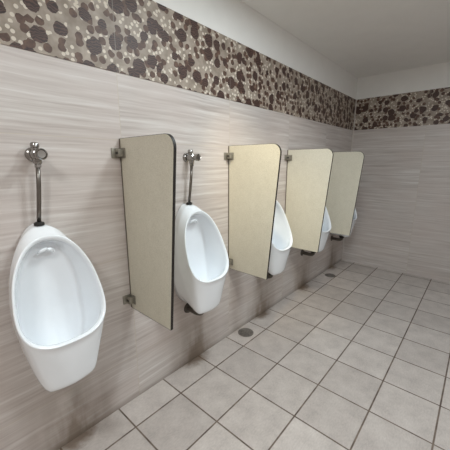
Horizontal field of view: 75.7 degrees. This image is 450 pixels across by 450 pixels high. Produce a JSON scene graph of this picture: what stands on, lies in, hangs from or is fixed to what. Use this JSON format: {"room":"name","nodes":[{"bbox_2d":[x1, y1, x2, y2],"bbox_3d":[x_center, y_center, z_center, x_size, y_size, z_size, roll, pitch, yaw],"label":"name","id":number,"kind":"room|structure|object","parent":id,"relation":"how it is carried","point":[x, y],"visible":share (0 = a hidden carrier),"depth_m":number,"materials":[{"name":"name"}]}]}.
{"room":"public restroom","nodes":[
{"label":"public restroom","id":0,"kind":"room"},
{"bbox_2d":[0,0,357,449],"bbox_3d":[-0.333,-0.230,1.845,0.120,2.500,6.136,10,16,40],"label":"wall","id":1,"kind":"structure","parent":0,"point":[75,112],"depth_m":1.56,"materials":[{"name":"tile"}]},
{"bbox_2d":[24,142,47,225],"bbox_3d":[-0.760,-0.165,1.184,0.114,0.337,0.071,10,16,40],"label":"valve","id":2,"kind":"object","parent":1,"relation":"attached to","point":[35,154],"visible":1,"depth_m":1.18,"materials":[{"name":"silver metal"}]},
{"bbox_2d":[9,223,105,391],"bbox_3d":[-0.708,0.386,1.236,0.278,0.770,0.335,10,16,40],"label":"urinal","id":3,"kind":"object","parent":1,"relation":"attached to","point":[57,303],"visible":1,"depth_m":1.24,"materials":[{"name":"white ceramic"}]},
{"bbox_2d":[37,247,54,254],"bbox_3d":[-0.751,0.107,1.215,0.027,0.028,0.068,10,16,40],"label":"outlet","id":4,"kind":"object","parent":3,"relation":"attached to","point":[49,248],"depth_m":1.20,"materials":[{"name":"white ceramic"}]},
{"bbox_2d":[111,133,175,329],"bbox_3d":[-0.371,0.045,1.432,0.434,0.933,0.112,10,16,40],"label":"partition","id":5,"kind":"object","parent":1,"relation":"attached to","point":[148,162],"depth_m":1.41,"materials":[{"name":"laminate"}]},
{"bbox_2d":[0,0,355,129],"bbox_3d":[-0.288,-0.994,1.639,0.004,0.390,6.132,10,16,40],"label":"trim","id":6,"kind":"structure","parent":1,"relation":"attached to","point":[144,39],"depth_m":1.58,"materials":[{"name":"tile"}]},
{"bbox_2d":[183,149,200,204],"bbox_3d":[-0.205,-0.296,1.798,0.114,0.337,0.071,10,16,40],"label":"valve","id":7,"kind":"object","parent":1,"relation":"attached to","point":[189,157],"visible":1,"depth_m":1.79,"materials":[{"name":"silver metal"}]},
{"bbox_2d":[174,203,228,315],"bbox_3d":[-0.153,0.254,1.850,0.278,0.770,0.335,10,16,40],"label":"urinal","id":8,"kind":"object","parent":1,"relation":"attached to","point":[201,260],"visible":0.96,"depth_m":1.85,"materials":[{"name":"white ceramic"}]},
{"bbox_2d":[224,143,281,279],"bbox_3d":[0.192,-0.088,2.055,0.434,0.933,0.112,10,16,40],"label":"partition","id":9,"kind":"object","parent":1,"relation":"attached to","point":[253,170],"depth_m":2.04,"materials":[{"name":"laminate"}]},
{"bbox_2d":[257,200,292,278],"bbox_3d":[0.410,0.121,2.473,0.278,0.770,0.335,10,16,40],"label":"urinal","id":10,"kind":"object","parent":1,"relation":"attached to","point":[282,239],"visible":0.41,"depth_m":2.53,"materials":[{"name":"white ceramic"}]},
{"bbox_2d":[268,200,292,274],"bbox_3d":[0.410,0.079,2.463,0.277,0.683,0.335,10,16,40],"label":"bowl","id":11,"kind":"object","parent":10,"relation":"on","point":[282,239],"depth_m":2.52,"materials":[{"name":"white ceramic"}]},
{"bbox_2d":[285,148,333,252],"bbox_3d":[0.754,-0.221,2.678,0.434,0.933,0.112,10,16,40],"label":"partition","id":12,"kind":"object","parent":1,"relation":"attached to","point":[308,173],"depth_m":2.66,"materials":[{"name":"laminate"}]},
{"bbox_2d":[301,207,330,255],"bbox_3d":[0.973,-0.012,3.096,0.278,0.770,0.335,10,16,40],"label":"urinal","id":13,"kind":"object","parent":1,"relation":"attached to","point":[326,227],"visible":0.34,"depth_m":3.15,"materials":[{"name":"white ceramic"}]},
{"bbox_2d":[318,207,330,251],"bbox_3d":[0.973,-0.054,3.087,0.277,0.683,0.335,10,16,40],"label":"bowl","id":14,"kind":"object","parent":13,"relation":"on","point":[326,227],"depth_m":3.11,"materials":[{"name":"white ceramic"}]},
{"bbox_2d":[331,209,356,240],"bbox_3d":[1.535,-0.145,3.719,0.278,0.770,0.335,10,16,40],"label":"urinal","id":15,"kind":"object","parent":1,"relation":"attached to","point":[341,237],"visible":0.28,"depth_m":3.76,"materials":[{"name":"white ceramic"}]},
{"bbox_2d":[326,151,363,235],"bbox_3d":[1.317,-0.354,3.301,0.434,0.933,0.112,10,16,40],"label":"partition","id":16,"kind":"object","parent":1,"relation":"attached to","point":[346,170],"depth_m":3.27,"materials":[{"name":"laminate"}]},
{"bbox_2d":[58,260,449,449],"bbox_3d":[0.649,1.222,1.268,2.740,0.100,6.376,10,16,40],"label":"floor","id":17,"kind":"structure","parent":0,"point":[358,358],"depth_m":1.89,"materials":[{"name":"tile"}]},
{"bbox_2d":[238,328,253,336],"bbox_3d":[0.177,0.913,2.463,0.132,0.004,0.132,10,16,40],"label":"floor drain","id":18,"kind":"object","parent":17,"relation":"on","point":[245,332],"visible":1,"depth_m":2.46,"materials":[{"name":"metal"}]},
{"bbox_2d":[325,273,335,276],"bbox_3d":[1.351,0.646,3.716,0.132,0.004,0.132,10,16,40],"label":"floor drain","id":19,"kind":"object","parent":17,"relation":"on","point":[326,274],"visible":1,"depth_m":3.71,"materials":[{"name":"metal"}]},
{"bbox_2d":[240,0,449,77],"bbox_3d":[0.649,-1.321,0.726,2.740,0.100,6.376,10,16,40],"label":"ceiling","id":20,"kind":"structure","parent":0,"point":[365,38],"depth_m":2.39,"materials":[{"name":"white paint"}]},
{"bbox_2d":[343,62,449,282],"bbox_3d":[2.675,-0.547,3.329,2.620,2.500,0.120,10,16,40],"label":"wall","id":21,"kind":"structure","parent":0,"point":[402,224],"depth_m":3.64,"materials":[{"name":"tile"}]},
{"bbox_2d":[342,100,356,259],"bbox_3d":[1.743,-0.572,4.077,0.018,2.235,0.018,10,16,40],"label":"trim","id":22,"kind":"structure","parent":21,"relation":"attached to","point":[356,100],"depth_m":3.94,"materials":[{"name":"grey metal"}]},
{"bbox_2d":[354,87,449,129],"bbox_3d":[2.679,-1.302,3.079,2.500,0.390,0.004,10,16,40],"label":"trim","id":23,"kind":"structure","parent":21,"relation":"attached to","point":[426,107],"depth_m":3.51,"materials":[{"name":"tile"}]}
]}

